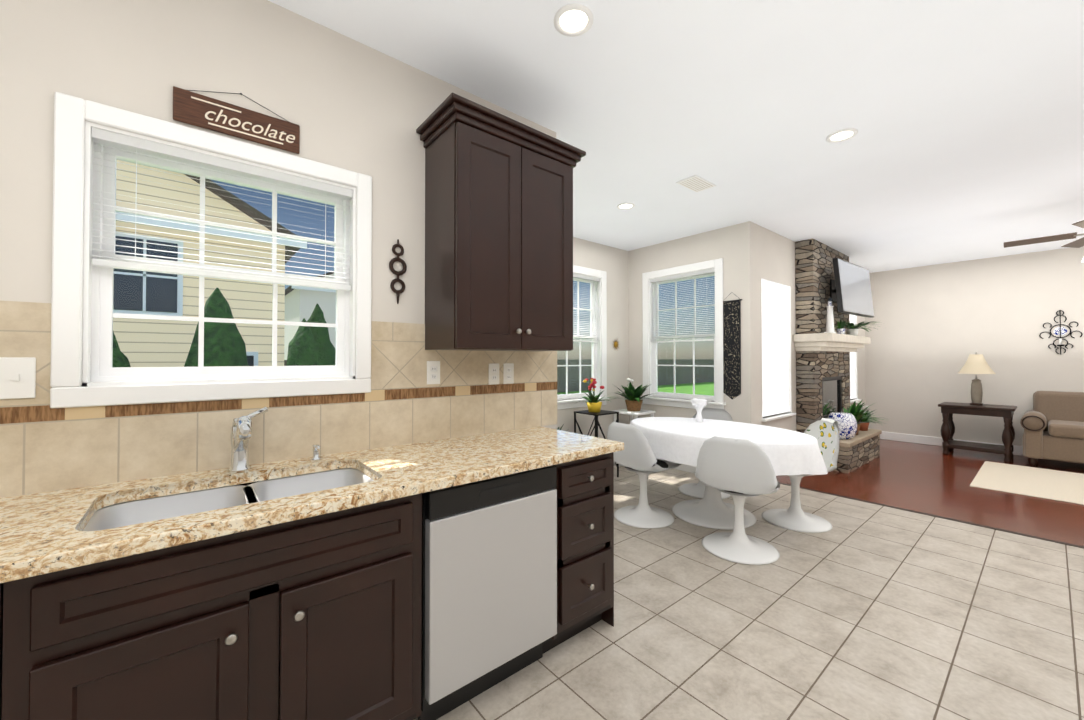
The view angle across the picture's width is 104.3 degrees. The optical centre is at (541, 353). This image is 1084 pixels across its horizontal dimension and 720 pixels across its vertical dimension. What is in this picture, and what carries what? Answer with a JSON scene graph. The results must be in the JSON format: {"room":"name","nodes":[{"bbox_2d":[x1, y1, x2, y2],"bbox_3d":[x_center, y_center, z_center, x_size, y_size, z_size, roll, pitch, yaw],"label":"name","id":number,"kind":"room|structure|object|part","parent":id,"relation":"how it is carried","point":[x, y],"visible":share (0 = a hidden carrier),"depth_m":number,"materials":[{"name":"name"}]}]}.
{"room":"kitchen","nodes":[
{"label":"kitchen","id":0,"kind":"room"},
{"bbox_2d":[0,0,555,428],"bbox_3d":[-1.334,-0.040,1.605,3.580,2.790,0.150,1,-1,-40],"label":"wall","id":1,"kind":"structure","parent":0,"point":[344,102],"depth_m":1.61,"materials":[{"name":"paint"}]},
{"bbox_2d":[50,92,371,407],"bbox_3d":[-1.210,-0.324,1.689,0.975,1.000,0.155,1,-1,-40],"label":"kitchen window","id":2,"kind":"structure","parent":1,"relation":"in","point":[86,209],"depth_m":1.54,"materials":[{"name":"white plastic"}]},
{"bbox_2d":[173,86,299,153],"bbox_3d":[-1.172,-0.929,1.640,0.400,0.179,0.016,1,-1,-40],"label":"sign","id":3,"kind":"object","parent":1,"relation":"attached to","point":[200,110],"visible":1,"depth_m":1.62,"materials":[{"name":"brown wood"}]},
{"bbox_2d":[0,301,556,497],"bbox_3d":[-1.282,0.140,1.543,3.576,0.590,0.008,1,-1,-40],"label":"backsplash","id":4,"kind":"structure","parent":1,"relation":"attached to","point":[44,447],"depth_m":1.68,"materials":[{"name":"tile"}]},
{"bbox_2d":[0,357,35,398],"bbox_3d":[-1.608,0.074,1.260,0.118,0.125,0.014,1,-1,-40],"label":"switch plate","id":5,"kind":"object","parent":4,"relation":"attached to","point":[17,377],"visible":1,"depth_m":1.28,"materials":[{"name":"white plastic"}]},
{"bbox_2d":[427,361,439,384],"bbox_3d":[-0.550,0.097,2.138,0.072,0.118,0.010,1,-1,-40],"label":"electrical outlet plate","id":6,"kind":"object","parent":4,"relation":"attached to","point":[433,372],"visible":1,"depth_m":2.14,"materials":[{"name":"white plastic"}]},
{"bbox_2d":[489,363,498,384],"bbox_3d":[-0.269,0.115,2.371,0.072,0.118,0.010,1,-1,-40],"label":"electrical outlet plate","id":7,"kind":"object","parent":4,"relation":"attached to","point":[493,373],"visible":1,"depth_m":2.37,"materials":[{"name":"white plastic"}]},
{"bbox_2d":[503,363,513,383],"bbox_3d":[-0.192,0.116,2.435,0.072,0.118,0.010,1,-1,-40],"label":"electrical outlet plate","id":8,"kind":"object","parent":4,"relation":"attached to","point":[508,373],"visible":1,"depth_m":2.43,"materials":[{"name":"white plastic"}]},
{"bbox_2d":[389,239,406,303],"bbox_3d":[-0.694,-0.395,2.027,0.088,0.310,0.018,1,-1,-40],"label":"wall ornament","id":9,"kind":"object","parent":1,"relation":"attached to","point":[397,273],"visible":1,"depth_m":2.02,"materials":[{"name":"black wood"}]},
{"bbox_2d":[416,92,585,350],"bbox_3d":[-0.192,-0.568,2.208,0.820,1.102,0.382,1,-1,-40],"label":"upper cabinet","id":10,"kind":"object","parent":1,"relation":"attached to","point":[498,231],"visible":1,"depth_m":2.04,"materials":[{"name":"brown wood"}]},
{"bbox_2d":[556,237,628,438],"bbox_3d":[0.069,0.000,4.857,2.730,2.790,0.150,1,-1,-40],"label":"wall","id":11,"kind":"structure","parent":0,"point":[612,262],"depth_m":5.45,"materials":[{"name":"paint"}]},
{"bbox_2d":[557,265,608,409],"bbox_3d":[0.408,-0.203,5.101,1.020,1.698,0.180,1,-1,-40],"label":"nook window","id":12,"kind":"structure","parent":11,"relation":"in","point":[597,337],"depth_m":5.31,"materials":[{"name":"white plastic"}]},
{"bbox_2d":[612,341,618,348],"bbox_3d":[0.967,-0.117,5.491,0.170,0.162,0.018,1,-1,-40],"label":"wall ornament","id":13,"kind":"object","parent":11,"relation":"attached to","point":[615,344],"visible":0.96,"depth_m":5.48,"materials":[{"name":"orange paint"}]},
{"bbox_2d":[268,0,1083,272],"bbox_3d":[2.570,-1.475,2.428,10.920,0.100,7.110,1,-1,-40],"label":"ceiling","id":14,"kind":"structure","parent":0,"point":[965,118],"depth_m":2.42,"materials":[{"name":"paint"}]},
{"bbox_2d":[554,4,592,36],"bbox_3d":[0.136,-1.428,1.807,0.170,0.008,0.170,1,-1,-40],"label":"recessed light","id":15,"kind":"object","parent":14,"relation":"in","point":[572,20],"visible":1,"depth_m":1.80,"materials":[{"name":"white"}]},
{"bbox_2d":[617,203,634,209],"bbox_3d":[0.797,-1.401,4.003,0.170,0.008,0.170,1,-1,-40],"label":"recessed light","id":16,"kind":"object","parent":14,"relation":"in","point":[623,206],"visible":1,"depth_m":4.00,"materials":[{"name":"white"}]},
{"bbox_2d":[676,175,715,192],"bbox_3d":[1.282,-1.407,3.496,0.320,0.009,0.180,1,-1,-40],"label":"ceiling vent","id":17,"kind":"object","parent":14,"relation":"in","point":[695,183],"visible":1,"depth_m":3.47,"materials":[{"name":"white metal"}]},
{"bbox_2d":[826,128,857,142],"bbox_3d":[1.949,-1.416,2.738,0.170,0.008,0.170,1,-1,-40],"label":"recessed light","id":18,"kind":"object","parent":14,"relation":"in","point":[841,135],"visible":1,"depth_m":2.74,"materials":[{"name":"white"}]},
{"bbox_2d":[1004,220,1083,261],"bbox_3d":[5.100,-1.137,3.812,1.292,0.538,1.243,1,-1,-40],"label":"ceiling fan","id":19,"kind":"object","parent":14,"relation":"hanging from","point":[1078,243],"visible":1,"depth_m":4.10,"materials":[{"name":"brown metal"}]},
{"bbox_2d":[628,225,736,423],"bbox_3d":[1.643,0.005,5.213,0.150,2.790,1.610,1,-1,-40],"label":"wall","id":20,"kind":"structure","parent":0,"point":[709,245],"depth_m":5.17,"materials":[{"name":"paint"}]},
{"bbox_2d":[641,258,725,408],"bbox_3d":[1.700,-0.203,5.101,0.180,1.698,1.120,1,-1,-40],"label":"nook window","id":21,"kind":"structure","parent":20,"relation":"in","point":[652,281],"depth_m":5.12,"materials":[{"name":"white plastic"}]},
{"bbox_2d":[673,464,696,472],"bbox_3d":[1.691,1.332,5.012,0.020,0.130,1.596,1,-1,-40],"label":"baseboard","id":22,"kind":"structure","parent":20,"relation":"attached to","point":[688,468],"depth_m":4.97,"materials":[{"name":"white"}]},
{"bbox_2d":[723,292,741,399],"bbox_3d":[2.063,-0.084,4.575,0.012,1.171,0.230,1,-1,-40],"label":"hanging banner","id":23,"kind":"object","parent":20,"relation":"attached to","point":[732,349],"visible":1,"depth_m":4.57,"materials":[{"name":"fabric"}]},
{"bbox_2d":[414,465,1083,719],"bbox_3d":[1.041,1.380,1.127,6.650,0.060,6.810,1,-1,-40],"label":"floor","id":24,"kind":"structure","parent":0,"point":[860,610],"depth_m":2.08,"materials":[{"name":"beige tile"}]},
{"bbox_2d":[0,583,3,719],"bbox_3d":[-1.520,0.910,0.930,0.528,0.876,0.628,1,-1,-40],"label":"base cabinet","id":25,"kind":"object","parent":24,"relation":"on","point":[1,617],"depth_m":0.86,"materials":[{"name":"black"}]},
{"bbox_2d":[0,426,623,582],"bbox_3d":[-1.125,0.450,1.244,3.441,0.038,0.656,1,-1,-40],"label":"countertop","id":26,"kind":"structure","parent":25,"relation":"on","point":[41,533],"depth_m":1.32,"materials":[{"name":"stone"}]},
{"bbox_2d":[83,468,373,530],"bbox_3d":[-0.950,0.576,1.377,0.782,0.204,0.442,1,-1,-40],"label":"sink","id":27,"kind":"object","parent":26,"relation":"in","point":[141,511],"visible":0.19,"depth_m":1.46,"materials":[{"name":"silver metal"}]},
{"bbox_2d":[228,407,267,472],"bbox_3d":[-1.046,0.319,1.516,0.124,0.229,0.251,1,-1,-40],"label":"faucet","id":28,"kind":"object","parent":26,"relation":"on","point":[241,432],"visible":1,"depth_m":1.54,"materials":[{"name":"silver metal"}]},
{"bbox_2d":[311,445,320,460],"bbox_3d":[-0.918,0.404,1.717,0.040,0.065,0.071,1,-1,-40],"label":"soap dispenser","id":29,"kind":"object","parent":26,"relation":"on","point":[316,457],"visible":1,"depth_m":1.72,"materials":[{"name":"silver metal"}]},
{"bbox_2d":[2,481,421,719],"bbox_3d":[-0.950,0.915,1.383,0.920,0.875,0.656,1,-1,-40],"label":"base cabinet","id":30,"kind":"object","parent":24,"relation":"on","point":[318,617],"visible":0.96,"depth_m":1.12,"materials":[{"name":"black wood"}]},
{"bbox_2d":[418,465,556,719],"bbox_3d":[-0.355,0.923,1.869,0.596,0.872,0.616,1,-1,-40],"label":"dishwasher","id":31,"kind":"object","parent":24,"relation":"on","point":[489,583],"visible":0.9,"depth_m":1.59,"materials":[{"name":"silver plastic"}]},
{"bbox_2d":[543,452,613,653],"bbox_3d":[0.028,0.925,2.193,0.399,0.875,0.656,1,-1,-40],"label":"base cabinet","id":32,"kind":"object","parent":24,"relation":"on","point":[585,543],"visible":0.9,"depth_m":1.96,"materials":[{"name":"black wood"}]},
{"bbox_2d":[574,410,618,476],"bbox_3d":[0.616,1.027,4.772,0.360,0.735,0.360,1,-1,-40],"label":"plant stand","id":33,"kind":"object","parent":24,"relation":"on","point":[597,414],"visible":0.46,"depth_m":4.74,"materials":[{"name":"black metal"}]},
{"bbox_2d":[576,378,611,412],"bbox_3d":[0.574,0.467,4.746,0.315,0.382,0.431,1,-1,-40],"label":"flowers","id":34,"kind":"object","parent":33,"relation":"on","point":[594,404],"visible":1,"depth_m":4.72,"materials":[{"name":"yellow ceramic"}]},
{"bbox_2d":[613,409,655,465],"bbox_3d":[1.142,1.055,5.234,0.380,0.690,0.380,1,-1,-40],"label":"plant stand","id":35,"kind":"object","parent":24,"relation":"on","point":[636,414],"visible":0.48,"depth_m":5.15,"materials":[{"name":"white"}]},
{"bbox_2d":[607,378,656,410],"bbox_3d":[1.129,0.503,5.092,0.616,0.408,0.646,1,-1,-40],"label":"potted plant","id":36,"kind":"object","parent":35,"relation":"on","point":[633,397],"visible":1,"depth_m":5.16,"materials":[{"name":"green plant"}]},
{"bbox_2d":[607,422,681,528],"bbox_3d":[0.846,0.972,3.550,0.525,0.815,0.524,0,-1,-35],"label":"chair","id":37,"kind":"object","parent":24,"relation":"on","point":[639,458],"visible":0.88,"depth_m":3.41,"materials":[{"name":"white plastic"}]},
{"bbox_2d":[678,408,732,498],"bbox_3d":[1.640,0.980,4.245,0.525,0.815,0.524,1,-1,-45],"label":"chair","id":38,"kind":"object","parent":24,"relation":"on","point":[695,490],"visible":0.19,"depth_m":4.31,"materials":[{"name":"white plastic"}]},
{"bbox_2d":[672,485,755,529],"bbox_3d":[1.466,1.011,3.620,0.960,0.738,1.520,1,-1,-40],"label":"dining table","id":39,"kind":"object","parent":24,"relation":"on","point":[711,509],"visible":0.19,"depth_m":3.52,"materials":[{"name":"white plastic"}]},
{"bbox_2d":[630,417,827,475],"bbox_3d":[1.479,0.747,3.614,1.125,0.221,1.680,1,-1,-40],"label":"tablecloth","id":40,"kind":"object","parent":39,"relation":"on","point":[680,440],"visible":0.83,"depth_m":3.26,"materials":[{"name":"white fabric"}]},
{"bbox_2d":[691,398,706,421],"bbox_3d":[1.476,0.531,3.958,0.150,0.217,0.146,1,-1,-40],"label":"centerpiece","id":41,"kind":"object","parent":40,"relation":"on","point":[698,404],"visible":1,"depth_m":3.93},
{"bbox_2d":[695,436,779,564],"bbox_3d":[1.384,0.965,2.964,0.524,0.815,0.525,-1,-1,36],"label":"chair","id":42,"kind":"object","parent":24,"relation":"on","point":[739,471],"visible":0.98,"depth_m":2.81,"materials":[{"name":"white plastic"}]},
{"bbox_2d":[762,418,839,532],"bbox_3d":[2.119,0.958,3.475,0.554,0.841,0.524,0,-1,3],"label":"chair","id":43,"kind":"object","parent":24,"relation":"on","point":[824,432],"visible":0.58,"depth_m":3.42,"materials":[{"name":"white plastic"}]},
{"bbox_2d":[736,221,865,430],"bbox_3d":[3.865,0.013,5.910,4.460,2.790,0.150,1,-1,-40],"label":"wall","id":44,"kind":"structure","parent":0,"point":[763,252],"depth_m":4.55,"materials":[{"name":"paint"}]},
{"bbox_2d":[761,278,795,421],"bbox_3d":[2.690,-0.040,4.899,0.860,1.568,0.180,1,-1,-40],"label":"living room window","id":45,"kind":"structure","parent":44,"relation":"in","point":[776,346],"depth_m":4.90,"materials":[{"name":"white plastic"}]},
{"bbox_2d":[849,314,860,402],"bbox_3d":[4.800,-0.019,6.646,0.860,1.568,0.180,1,-1,-40],"label":"living room window","id":46,"kind":"structure","parent":44,"relation":"in","point":[853,373],"depth_m":6.82,"materials":[{"name":"white plastic"}]},
{"bbox_2d":[776,439,1083,548],"bbox_3d":[5.636,1.411,3.887,3.990,0.064,5.200,1,-1,-40],"label":"floor","id":47,"kind":"structure","parent":0,"point":[930,480],"depth_m":4.24,"materials":[{"name":"brown wood"}]},
{"bbox_2d":[793,239,881,472],"bbox_3d":[3.879,0.010,5.485,1.680,2.787,0.517,1,-1,-40],"label":"fireplace","id":48,"kind":"object","parent":47,"relation":"on","point":[822,374],"visible":0.75,"depth_m":5.18,"materials":[{"name":"stone"}]},
{"bbox_2d":[824,297,835,332],"bbox_3d":[3.518,-0.464,5.142,0.100,0.454,0.100,1,-1,-40],"label":"lighthouse figurine","id":49,"kind":"object","parent":48,"relation":"on","point":[829,322],"visible":1,"depth_m":5.12,"materials":[{"name":"white ceramic"}]},
{"bbox_2d":[834,320,849,333],"bbox_3d":[3.811,-0.331,5.336,0.274,0.192,0.218,1,-1,-40],"label":"potted plant","id":50,"kind":"object","parent":48,"relation":"on","point":[841,327],"visible":0.85,"depth_m":5.31,"materials":[{"name":"green ceramic"}]},
{"bbox_2d":[827,412,857,439],"bbox_3d":[3.695,0.888,5.194,0.320,0.312,0.320,1,-1,-40],"label":"garden stool","id":51,"kind":"object","parent":48,"relation":"on","point":[847,424],"visible":0.77,"depth_m":5.07,"materials":[{"name":"ceramic"}]},
{"bbox_2d":[830,258,873,317],"bbox_3d":[3.954,-0.818,5.436,1.124,0.661,0.305,1,-1,-40],"label":"tv","id":52,"kind":"object","parent":48,"relation":"attached to","point":[850,290],"visible":1,"depth_m":5.29,"materials":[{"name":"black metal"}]},
{"bbox_2d":[843,401,885,434],"bbox_3d":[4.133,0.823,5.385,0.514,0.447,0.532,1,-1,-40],"label":"potted plant","id":53,"kind":"object","parent":48,"relation":"on","point":[856,412],"visible":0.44,"depth_m":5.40,"materials":[{"name":"green plant"}]},
{"bbox_2d":[846,321,883,335],"bbox_3d":[4.329,-0.328,5.609,0.688,0.192,0.476,1,-1,-40],"label":"potted plant","id":54,"kind":"object","parent":48,"relation":"on","point":[853,329],"visible":0.88,"depth_m":5.63,"materials":[{"name":"white"}]},
{"bbox_2d":[938,352,1016,462],"bbox_3d":[5.976,0.692,5.787,0.547,1.430,0.720,1,-1,-40],"label":"console table","id":55,"kind":"object","parent":47,"relation":"on","point":[950,409],"depth_m":5.72,"materials":[{"name":"brown wood"}]},
{"bbox_3d":[5.981,0.341,5.796,0.370,0.729,0.370,1,-1,-40],"label":"table lamp","id":56,"kind":"part","parent":55,"relation":"part of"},
{"bbox_2d":[970,461,1083,504],"bbox_3d":[6.007,1.377,3.831,1.650,0.012,2.840,1,-1,-40],"label":"rug","id":57,"kind":"object","parent":47,"relation":"on","point":[1057,485],"visible":1,"depth_m":4.50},
{"bbox_2d":[1020,391,1083,466],"bbox_3d":[6.968,0.935,4.677,0.868,0.916,2.160,1,-1,-40],"label":"sofa","id":58,"kind":"object","parent":47,"relation":"on","point":[1052,423],"visible":1,"depth_m":5.17,"materials":[{"name":"fabric"}]},
{"bbox_2d":[865,246,1083,445],"bbox_3d":[7.230,0.005,5.224,0.150,2.790,5.200,1,-1,-40],"label":"wall","id":59,"kind":"structure","parent":0,"point":[941,322],"depth_m":6.20,"materials":[{"name":"paint"}]},
{"bbox_2d":[880,431,1022,455],"bbox_3d":[7.166,1.334,5.155,0.016,0.130,5.200,1,-1,-40],"label":"baseboard","id":60,"kind":"structure","parent":59,"relation":"attached to","point":[930,440],"depth_m":6.60,"materials":[{"name":"white"}]},
{"bbox_2d":[1039,310,1082,354],"bbox_3d":[6.816,-0.281,5.534,0.113,0.590,0.360,1,-1,-40],"label":"sconce","id":61,"kind":"object","parent":59,"relation":"attached to","point":[1060,330],"visible":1,"depth_m":5.55,"materials":[{"name":"black metal"}]},
{"label":"outside","id":62,"kind":"structure","parent":0,"visible":0},
{"bbox_2d":[557,382,713,395],"bbox_3d":[-5.214,2.119,37.326,100.000,0.350,59.840,1,-1,-40],"label":"lawn","id":63,"kind":"structure","parent":62,"point":[707,387],"depth_m":20.33,"materials":[{"name":"green plant"}]},
{"bbox_2d":[113,160,306,366],"bbox_3d":[-11.600,-1.673,9.569,9.400,6.548,9.220,1,-1,-40],"label":"house","id":64,"kind":"structure","parent":63,"relation":"on","point":[139,353],"depth_m":7.97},
{"bbox_2d":[284,272,335,359],"bbox_3d":[-9.451,-1.603,23.359,9.100,6.748,8.720,1,-1,-40],"label":"house","id":65,"kind":"structure","parent":63,"relation":"on","point":[308,304],"depth_m":18.31,"materials":[{"name":"grey"}]},
{"bbox_2d":[113,288,590,390],"bbox_3d":[-3.253,-0.191,10.440,13.753,3.600,6.871,1,-1,-40],"label":"trees","id":66,"kind":"object","parent":63,"relation":"on","point":[222,332],"depth_m":6.02,"materials":[{"name":"green plant"}]},
{"bbox_2d":[284,359,713,392],"bbox_3d":[0.954,0.349,11.319,56.300,2.548,11.600,1,-1,-40],"label":"fence","id":67,"kind":"object","parent":63,"relation":"on","point":[681,374],"depth_m":23.61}
]}

